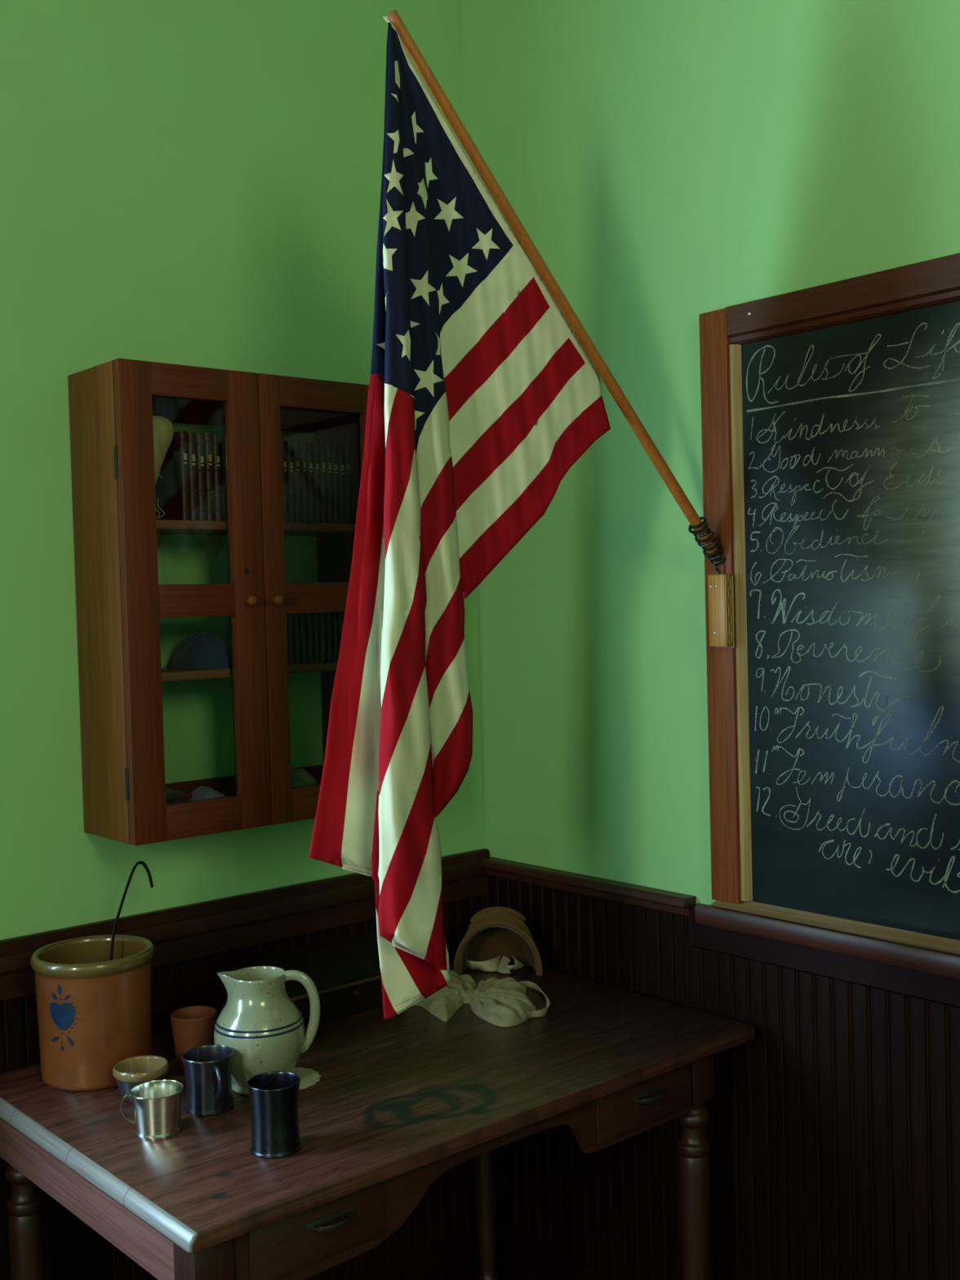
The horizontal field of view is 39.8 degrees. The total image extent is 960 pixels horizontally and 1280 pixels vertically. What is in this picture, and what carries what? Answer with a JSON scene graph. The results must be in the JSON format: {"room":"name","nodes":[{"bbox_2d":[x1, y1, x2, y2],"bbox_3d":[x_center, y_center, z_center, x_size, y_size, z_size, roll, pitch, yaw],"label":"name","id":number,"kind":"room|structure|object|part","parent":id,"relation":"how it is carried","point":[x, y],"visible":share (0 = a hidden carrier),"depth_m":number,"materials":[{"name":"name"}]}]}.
{"room":"classroom","nodes":[
{"label":"classroom","id":0,"kind":"room"},
{"bbox_2d":[0,0,484,940],"bbox_3d":[-1.791,-0.198,1.550,4.880,3.500,0.140,-3,2,-41],"label":"wall","id":1,"kind":"structure","parent":0,"point":[194,183],"depth_m":2.50,"materials":[{"name":"green paint"}]},
{"bbox_2d":[67,358,368,845],"bbox_3d":[-0.449,-0.073,2.476,0.543,0.821,0.224,-3,2,-41],"label":"upper cabinet","id":2,"kind":"object","parent":1,"relation":"attached to","point":[121,602],"visible":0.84,"depth_m":2.36,"materials":[{"name":"orange wood"}]},
{"bbox_2d":[152,415,173,518],"bbox_3d":[-0.576,-0.304,2.324,0.110,0.185,0.037,-3,2,-41],"label":"sack","id":3,"kind":"object","parent":2,"relation":"on","point":[163,431],"visible":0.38,"depth_m":2.34,"materials":[{"name":"fabric"}]},
{"bbox_2d":[155,431,190,519],"bbox_3d":[-0.562,-0.292,2.408,0.016,0.160,0.118,-3,2,-41],"label":"book","id":4,"kind":"object","parent":2,"relation":"on","point":[172,490],"visible":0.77,"depth_m":2.38,"materials":[{"name":"red leather"}]},
{"bbox_2d":[165,787,191,804],"bbox_3d":[-0.598,0.300,2.379,0.116,0.052,0.126,-3,2,-41],"label":"wooden box","id":5,"kind":"object","parent":2,"relation":"in","point":[172,796],"visible":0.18,"depth_m":2.36,"materials":[{"name":"red wood"}]},
{"bbox_3d":[-0.499,-0.067,2.328,0.269,0.821,0.021,-3,2,-41],"label":"door","id":6,"kind":"part","parent":2,"relation":"part of","materials":[{"name":"brown wood"}]},
{"bbox_2d":[186,432,199,519],"bbox_3d":[-0.549,-0.292,2.419,0.016,0.158,0.118,-3,2,-41],"label":"book","id":7,"kind":"object","parent":2,"relation":"on","point":[192,452],"visible":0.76,"depth_m":2.38,"materials":[{"name":"red leather"}]},
{"bbox_3d":[-0.506,-0.260,2.324,0.147,0.324,0.002,-3,2,-41],"label":"glass pane","id":8,"kind":"part","parent":2,"relation":"part of","materials":[{"name":"clear glass"}]},
{"bbox_2d":[167,631,231,670],"bbox_3d":[-0.511,0.018,2.438,0.096,0.067,0.128,-3,2,-41],"label":"folded cloth","id":9,"kind":"object","parent":2,"relation":"on","point":[201,650],"visible":0.98,"depth_m":2.40,"materials":[{"name":"blue fabric"}]},
{"bbox_2d":[195,434,207,520],"bbox_3d":[-0.537,-0.292,2.430,0.016,0.156,0.118,-3,2,-41],"label":"book","id":10,"kind":"object","parent":2,"relation":"on","point":[200,442],"visible":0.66,"depth_m":2.39,"materials":[{"name":"red leather"}]},
{"bbox_3d":[-0.496,0.121,2.335,0.147,0.324,0.002,-3,2,-41],"label":"glass pane","id":11,"kind":"part","parent":2,"relation":"part of","materials":[{"name":"clear glass"}]},
{"bbox_2d":[199,432,215,520],"bbox_3d":[-0.524,-0.294,2.441,0.016,0.160,0.118,-3,2,-41],"label":"book","id":12,"kind":"object","parent":2,"relation":"on","point":[208,448],"visible":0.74,"depth_m":2.40,"materials":[{"name":"red leather"}]},
{"bbox_2d":[189,786,225,801],"bbox_3d":[-0.505,0.296,2.438,0.089,0.053,0.116,-3,2,-41],"label":"folded cloth","id":13,"kind":"object","parent":2,"relation":"in","point":[201,793],"visible":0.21,"depth_m":2.42,"materials":[{"name":"grey fabric"}]},
{"bbox_2d":[212,434,223,520],"bbox_3d":[-0.512,-0.294,2.452,0.016,0.158,0.118,-3,2,-41],"label":"book","id":14,"kind":"object","parent":2,"relation":"on","point":[216,442],"visible":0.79,"depth_m":2.41,"materials":[{"name":"red leather"}]},
{"bbox_2d":[220,435,226,520],"bbox_3d":[-0.499,-0.294,2.463,0.016,0.156,0.117,-3,2,-41],"label":"book","id":15,"kind":"object","parent":2,"relation":"on","point":[222,439],"visible":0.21,"depth_m":2.42,"materials":[{"name":"red leather"}]},
{"bbox_2d":[161,661,337,681],"bbox_3d":[-0.459,0.057,2.495,0.504,0.016,0.158,-3,2,-41],"label":"shelf","id":16,"kind":"object","parent":2,"relation":"attached to","point":[329,668],"depth_m":2.39,"materials":[{"name":"brown wood"}]},
{"bbox_3d":[-0.411,-0.071,2.376,0.019,0.019,0.023,-3,2,-41],"label":"knob","id":17,"kind":"part","parent":2,"relation":"part of","materials":[{"name":"orange wood"}]},
{"bbox_2d":[155,519,355,536],"bbox_3d":[-0.466,-0.209,2.487,0.504,0.016,0.158,-3,2,-41],"label":"shelf","id":18,"kind":"object","parent":2,"relation":"attached to","point":[163,526],"depth_m":2.48,"materials":[{"name":"brown wood"}]},
{"bbox_3d":[-0.368,-0.073,2.413,0.019,0.019,0.023,-3,2,-41],"label":"knob","id":19,"kind":"part","parent":2,"relation":"part of","materials":[{"name":"orange wood"}]},
{"bbox_2d":[280,440,289,522],"bbox_3d":[-0.404,-0.298,2.545,0.015,0.155,0.118,-3,2,-41],"label":"book","id":20,"kind":"object","parent":2,"relation":"on","point":[284,456],"visible":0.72,"depth_m":2.50,"materials":[{"name":"brown leather"}]},
{"bbox_2d":[286,441,295,522],"bbox_3d":[-0.393,-0.298,2.555,0.014,0.154,0.118,-3,2,-41],"label":"book","id":21,"kind":"object","parent":2,"relation":"on","point":[290,450],"visible":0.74,"depth_m":2.51,"materials":[{"name":"brown leather"}]},
{"bbox_2d":[286,613,295,663],"bbox_3d":[-0.394,-0.015,2.558,0.014,0.121,0.115,-3,2,-41],"label":"book","id":22,"kind":"object","parent":2,"relation":"on","point":[290,620],"visible":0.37,"depth_m":2.52,"materials":[{"name":"brown leather"}]},
{"bbox_2d":[287,440,302,522],"bbox_3d":[-0.383,-0.301,2.564,0.014,0.158,0.118,-3,2,-41],"label":"book","id":23,"kind":"object","parent":2,"relation":"on","point":[296,448],"visible":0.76,"depth_m":2.52,"materials":[{"name":"brown leather"}]},
{"bbox_2d":[293,613,301,663],"bbox_3d":[-0.383,-0.017,2.567,0.014,0.123,0.115,-3,2,-41],"label":"book","id":24,"kind":"object","parent":2,"relation":"on","point":[297,640],"visible":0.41,"depth_m":2.52,"materials":[{"name":"brown leather"}]},
{"bbox_2d":[299,441,308,522],"bbox_3d":[-0.371,-0.301,2.574,0.015,0.156,0.118,-3,2,-41],"label":"book","id":25,"kind":"object","parent":2,"relation":"on","point":[303,462],"visible":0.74,"depth_m":2.53,"materials":[{"name":"brown leather"}]},
{"bbox_2d":[299,613,308,662],"bbox_3d":[-0.372,-0.019,2.577,0.015,0.125,0.115,-3,2,-41],"label":"book","id":26,"kind":"object","parent":2,"relation":"on","point":[303,619],"visible":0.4,"depth_m":2.53,"materials":[{"name":"brown leather"}]},
{"bbox_2d":[291,766,317,787],"bbox_3d":[-0.356,0.280,2.574,0.101,0.068,0.127,-3,2,-41],"label":"bundle","id":27,"kind":"object","parent":2,"relation":"in","point":[300,777],"visible":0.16,"depth_m":2.55,"materials":[{"name":"fabric"}]},
{"bbox_2d":[306,442,315,523],"bbox_3d":[-0.360,-0.300,2.584,0.014,0.155,0.118,-3,2,-41],"label":"book","id":28,"kind":"object","parent":2,"relation":"on","point":[309,451],"visible":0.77,"depth_m":2.54,"materials":[{"name":"brown leather"}]},
{"bbox_2d":[306,613,315,662],"bbox_3d":[-0.361,-0.016,2.587,0.014,0.119,0.115,-3,2,-41],"label":"book","id":29,"kind":"object","parent":2,"relation":"on","point":[310,626],"visible":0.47,"depth_m":2.54,"materials":[{"name":"brown leather"}]},
{"bbox_3d":[-0.295,-0.078,2.506,0.269,0.821,0.021,-3,2,-41],"label":"door","id":30,"kind":"part","parent":2,"relation":"part of","materials":[{"name":"brown wood"}]},
{"bbox_2d":[311,444,321,523],"bbox_3d":[-0.349,-0.300,2.593,0.014,0.154,0.118,-3,2,-41],"label":"book","id":31,"kind":"object","parent":2,"relation":"on","point":[317,514],"visible":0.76,"depth_m":2.55,"materials":[{"name":"brown leather"}]},
{"bbox_2d":[312,613,320,662],"bbox_3d":[-0.350,-0.018,2.597,0.014,0.121,0.115,-3,2,-41],"label":"book","id":32,"kind":"object","parent":2,"relation":"on","point":[315,615],"visible":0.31,"depth_m":2.55,"materials":[{"name":"brown leather"}]},
{"bbox_2d":[311,441,328,523],"bbox_3d":[-0.338,-0.303,2.603,0.015,0.158,0.118,-3,2,-41],"label":"book","id":33,"kind":"object","parent":2,"relation":"on","point":[322,450],"visible":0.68,"depth_m":2.56,"materials":[{"name":"brown leather"}]},
{"bbox_2d":[319,613,327,662],"bbox_3d":[-0.339,-0.019,2.606,0.015,0.123,0.115,-3,2,-41],"label":"book","id":34,"kind":"object","parent":2,"relation":"on","point":[322,629],"visible":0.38,"depth_m":2.56,"materials":[{"name":"brown leather"}]},
{"bbox_3d":[-0.298,-0.271,2.505,0.188,0.324,0.002,-3,2,-41],"label":"glass pane","id":35,"kind":"part","parent":2,"relation":"part of","materials":[{"name":"clear glass"}]},
{"bbox_2d":[324,443,333,523],"bbox_3d":[-0.327,-0.303,2.612,0.014,0.156,0.118,-3,2,-41],"label":"book","id":36,"kind":"object","parent":2,"relation":"on","point":[328,451],"visible":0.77,"depth_m":2.57,"materials":[{"name":"brown leather"}]},
{"bbox_2d":[325,612,333,661],"bbox_3d":[-0.327,-0.021,2.616,0.014,0.125,0.115,-3,2,-41],"label":"book","id":37,"kind":"object","parent":2,"relation":"on","point":[329,624],"visible":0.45,"depth_m":2.57,"materials":[{"name":"brown leather"}]},
{"bbox_2d":[331,444,340,523],"bbox_3d":[-0.317,-0.303,2.622,0.014,0.155,0.118,-3,2,-41],"label":"book","id":38,"kind":"object","parent":2,"relation":"on","point":[335,496],"visible":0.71,"depth_m":2.58,"materials":[{"name":"brown leather"}]},
{"bbox_2d":[332,612,339,661],"bbox_3d":[-0.316,-0.019,2.626,0.014,0.119,0.115,-3,2,-41],"label":"book","id":39,"kind":"object","parent":2,"relation":"on","point":[335,615],"visible":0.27,"depth_m":2.58,"materials":[{"name":"brown leather"}]},
{"bbox_2d":[337,612,344,653],"bbox_3d":[-0.305,-0.020,2.635,0.015,0.121,0.115,-3,2,-41],"label":"book","id":40,"kind":"object","parent":2,"relation":"on","point":[340,615],"visible":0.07,"depth_m":2.59,"materials":[{"name":"brown leather"}]},
{"bbox_2d":[337,445,346,523],"bbox_3d":[-0.305,-0.302,2.632,0.015,0.154,0.118,-3,2,-41],"label":"book","id":41,"kind":"object","parent":2,"relation":"on","point":[340,453],"visible":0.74,"depth_m":2.59,"materials":[{"name":"brown leather"}]},
{"bbox_2d":[337,443,352,524],"bbox_3d":[-0.294,-0.305,2.641,0.014,0.158,0.118,-3,2,-41],"label":"book","id":42,"kind":"object","parent":2,"relation":"on","point":[346,446],"visible":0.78,"depth_m":2.60,"materials":[{"name":"brown leather"}]},
{"bbox_2d":[0,895,484,1279],"bbox_3d":[-1.179,0.979,1.985,3.200,0.810,0.004,-3,2,-41],"label":"wainscoting","id":43,"kind":"structure","parent":1,"relation":"attached to","point":[74,1251],"depth_m":2.52,"materials":[{"name":"brown wood"}]},
{"bbox_2d":[0,848,489,1002],"bbox_3d":[-1.187,0.591,1.970,3.200,0.104,0.026,-3,2,-41],"label":"trim","id":44,"kind":"structure","parent":1,"relation":"attached to","point":[196,931],"depth_m":2.59,"materials":[{"name":"brown wood"}]},
{"bbox_2d":[350,1224,480,1279],"bbox_3d":[-1.173,1.454,1.991,3.180,0.140,0.020,-3,2,-41],"label":"baseboard","id":45,"kind":"structure","parent":1,"relation":"attached to","point":[455,1256],"depth_m":2.92,"materials":[{"name":"brown wood"}]},
{"bbox_2d":[461,0,959,905],"bbox_3d":[1.322,-0.282,1.581,0.140,3.500,3.900,-3,2,-41],"label":"wall","id":46,"kind":"structure","parent":0,"point":[668,163],"depth_m":2.60,"materials":[{"name":"green paint"}]},
{"bbox_2d":[495,1217,617,1279],"bbox_3d":[1.077,1.398,1.841,0.020,0.140,3.200,-3,2,-41],"label":"baseboard","id":47,"kind":"structure","parent":46,"relation":"attached to","point":[520,1255],"depth_m":2.93,"materials":[{"name":"brown wood"}]},
{"bbox_2d":[478,856,696,917],"bbox_3d":[0.200,0.514,2.784,0.036,0.040,0.620,-3,2,-41],"label":"trim","id":48,"kind":"structure","parent":46,"relation":"attached to","point":[654,899],"depth_m":2.74,"materials":[{"name":"brown wood"}]},
{"bbox_2d":[484,875,959,1279],"bbox_3d":[1.065,0.934,1.828,0.004,0.790,3.200,-3,2,-41],"label":"wainscoting","id":49,"kind":"structure","parent":46,"relation":"attached to","point":[833,1132],"depth_m":2.44,"materials":[{"name":"brown wood"}]},
{"bbox_2d":[688,253,959,979],"bbox_3d":[1.081,-0.034,1.687,0.104,1.136,2.075,-3,2,-41],"label":"blackboard","id":50,"kind":"object","parent":46,"relation":"attached to","point":[830,412],"depth_m":2.29,"materials":[{"name":"stone"}]},
{"bbox_2d":[386,8,717,552],"bbox_3d":[0.147,-0.551,2.214,0.712,0.810,0.021,-3,2,-39],"label":"flagpole","id":51,"kind":"object","parent":50,"relation":"attached to","point":[409,43],"visible":0.99,"depth_m":2.17,"materials":[{"name":"brown wood"}]},
{"bbox_2d":[308,16,610,1018],"bbox_3d":[0.012,-0.194,2.065,0.634,1.488,0.109,-3,2,-41],"label":"flag","id":52,"kind":"object","parent":51,"relation":"hanging from","point":[482,397],"visible":1,"depth_m":1.98,"materials":[{"name":"multicoloured fabric"}]},
{"bbox_3d":[0.421,-0.105,2.436,0.087,0.242,0.049,-2,2,-23],"label":"pole bracket","id":53,"kind":"part","parent":50,"relation":"part of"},
{"bbox_2d":[711,900,959,954],"bbox_3d":[1.119,0.501,1.714,0.052,0.026,2.061,-3,2,-41],"label":"chalk tray","id":54,"kind":"object","parent":50,"relation":"on","point":[898,932],"depth_m":2.28,"materials":[{"name":"brown wood"}]},
{"bbox_3d":[1.096,-0.568,1.696,0.026,0.070,1.944,-3,2,-41],"label":"rail","id":55,"kind":"part","parent":50,"relation":"part of","materials":[{"name":"brown wood"}]},
{"bbox_2d":[689,904,959,1008],"bbox_3d":[1.258,0.555,1.581,0.022,0.079,2.578,-3,2,-41],"label":"trim","id":56,"kind":"structure","parent":46,"relation":"attached to","point":[938,988],"depth_m":2.31,"materials":[{"name":"brown wood"}]},
{"bbox_3d":[-0.416,1.610,0.079,5.000,0.100,4.300,-3,2,-41],"label":"floor","id":57,"kind":"structure","parent":0,"visible":0},
{"bbox_2d":[0,957,755,1279],"bbox_3d":[-0.169,1.105,2.335,1.148,0.766,0.756,-3,2,-41],"label":"table","id":58,"kind":"object","parent":57,"relation":"on","point":[398,1102],"visible":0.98,"depth_m":2.10,"materials":[{"name":"brown wood"}]},
{"bbox_3d":[-0.762,1.136,2.247,0.062,0.739,0.062,-3,2,-41],"label":"leg","id":59,"kind":"part","parent":58,"relation":"part of","materials":[{"name":"brown wood"}]},
{"bbox_2d":[30,934,155,1091],"bbox_3d":[-0.654,0.631,2.255,0.203,0.213,0.203,-3,2,-41],"label":"crock","id":60,"kind":"object","parent":58,"relation":"on","point":[94,1011],"visible":0.93,"depth_m":2.18,"materials":[{"name":"brown ceramic"}]},
{"bbox_2d":[109,860,153,960],"bbox_3d":[-0.624,0.556,2.305,0.143,0.331,0.052,-3,2,-41],"label":"ladle","id":61,"kind":"object","parent":60,"relation":"in","point":[140,862],"visible":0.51,"depth_m":2.32,"materials":[{"name":"black metal"}]},
{"bbox_2d":[112,1055,168,1102],"bbox_3d":[-0.547,0.711,2.143,0.088,0.052,0.088,-3,2,-41],"label":"bowl","id":62,"kind":"object","parent":58,"relation":"on","point":[129,1073],"visible":0.71,"depth_m":2.13,"materials":[{"name":"beige ceramic"}]},
{"bbox_2d":[120,1080,183,1139],"bbox_3d":[-0.487,0.708,1.999,0.082,0.064,0.078,-1,2,27],"label":"cup","id":63,"kind":"object","parent":58,"relation":"on","point":[157,1104],"visible":1,"depth_m":1.97,"materials":[{"name":"silver metal"}]},
{"bbox_3d":[-0.527,0.703,1.987,0.022,0.046,0.009,-2,2,-15],"label":"handle","id":64,"kind":"part","parent":63,"relation":"part of","materials":[{"name":"metal"}]},
{"bbox_2d":[169,1005,217,1070],"bbox_3d":[-0.491,0.687,2.287,0.080,0.090,0.080,-3,2,-41],"label":"beaker","id":65,"kind":"object","parent":58,"relation":"on","point":[193,1027],"visible":0.63,"depth_m":2.26,"materials":[{"name":"ceramic"}]},
{"bbox_3d":[-0.354,1.140,1.752,0.062,0.739,0.062,-3,2,-41],"label":"leg","id":66,"kind":"part","parent":58,"relation":"part of","materials":[{"name":"brown wood"}]},
{"bbox_2d":[181,1044,233,1116],"bbox_3d":[-0.427,0.693,2.082,0.080,0.087,0.090,-1,2,10],"label":"mug","id":67,"kind":"object","parent":58,"relation":"on","point":[207,1068],"visible":1,"depth_m":2.06,"materials":[{"name":"grey metal"}]},
{"bbox_3d":[-0.404,0.686,2.045,0.007,0.059,0.031,-2,2,-29],"label":"handle","id":68,"kind":"part","parent":67,"relation":"part of","materials":[{"name":"metal"}]},
{"bbox_2d":[247,1071,301,1158],"bbox_3d":[-0.297,0.687,1.922,0.076,0.100,0.076,-3,2,-41],"label":"tumbler","id":69,"kind":"object","parent":58,"relation":"on","point":[273,1096],"visible":1,"depth_m":1.89,"materials":[{"name":"grey metal"}]},
{"bbox_2d":[218,929,382,1028],"bbox_3d":[-0.295,0.668,2.604,0.382,0.098,0.190,-3,2,-41],"label":"box","id":70,"kind":"object","parent":58,"relation":"on","point":[344,971],"visible":0.56,"depth_m":2.57,"materials":[{"name":"black wood"}]},
{"bbox_3d":[-0.297,0.638,2.605,0.382,0.038,0.186,-3,2,-41],"label":"lid","id":71,"kind":"part","parent":70,"relation":"part of","materials":[{"name":"black wood"}]},
{"bbox_3d":[-0.236,0.677,2.542,0.013,0.013,0.003,-3,2,-41],"label":"lock plate","id":72,"kind":"part","parent":70,"relation":"part of","materials":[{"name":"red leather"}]},
{"bbox_2d":[292,1066,320,1088],"bbox_3d":[-0.321,0.729,2.204,0.113,0.001,0.114,-3,2,-41],"label":"doily","id":73,"kind":"object","parent":58,"relation":"on","point":[308,1077],"visible":0.32,"depth_m":2.21,"materials":[{"name":"beige fabric"}]},
{"bbox_2d":[213,965,319,1095],"bbox_3d":[-0.360,0.636,2.177,0.150,0.188,0.147,-3,2,-41],"label":"jug","id":74,"kind":"object","parent":73,"relation":"on","point":[264,1030],"visible":0.81,"depth_m":2.13,"materials":[{"name":"beige ceramic"}]},
{"bbox_3d":[-0.294,0.609,2.175,0.065,0.138,0.012,-2,2,0],"label":"handle","id":75,"kind":"part","parent":74,"relation":"part of","materials":[{"name":"beige ceramic"}]},
{"bbox_3d":[-0.222,0.813,1.828,0.220,0.084,0.004,-3,2,-41],"label":"drawer","id":76,"kind":"part","parent":58,"relation":"part of","materials":[{"name":"brown wood"}]},
{"bbox_3d":[-0.200,0.807,1.831,0.081,0.022,0.020,-3,2,-41],"label":"cup pull","id":77,"kind":"part","parent":58,"relation":"part of","materials":[{"name":"gold metal"}]},
{"bbox_2d":[413,968,550,1026],"bbox_3d":[-0.018,0.695,2.626,0.262,0.028,0.374,-3,2,-41],"label":"pouch","id":78,"kind":"object","parent":58,"relation":"on","point":[502,1002],"visible":0.8,"depth_m":2.56,"materials":[{"name":"fabric"}]},
{"bbox_3d":[0.010,1.096,2.920,0.062,0.739,0.062,-3,2,-41],"label":"leg","id":79,"kind":"part","parent":58,"relation":"part of","materials":[{"name":"brown wood"}]},
{"bbox_2d":[453,906,542,976],"bbox_3d":[0.041,0.635,2.852,0.187,0.138,0.182,-1,2,3],"label":"bonnet","id":80,"kind":"object","parent":58,"relation":"on","point":[498,939],"visible":0.98,"depth_m":2.82,"materials":[{"name":"wicker"}]},
{"bbox_3d":[0.037,0.587,2.817,0.119,0.041,0.065,-1,2,3],"label":"gathered crown","id":81,"kind":"part","parent":80,"relation":"part of","materials":[{"name":"wicker"}]},
{"bbox_3d":[0.279,0.787,2.264,0.230,0.084,0.004,-3,2,-41],"label":"drawer","id":82,"kind":"part","parent":58,"relation":"part of","materials":[{"name":"brown wood"}]},
{"bbox_3d":[0.294,0.781,2.262,0.081,0.022,0.020,-3,2,-41],"label":"cup pull","id":83,"kind":"part","parent":58,"relation":"part of","materials":[{"name":"gold metal"}]},
{"bbox_3d":[0.391,1.101,2.406,0.062,0.739,0.062,-3,2,-41],"label":"leg","id":84,"kind":"part","parent":58,"relation":"part of","materials":[{"name":"brown wood"}]}
]}

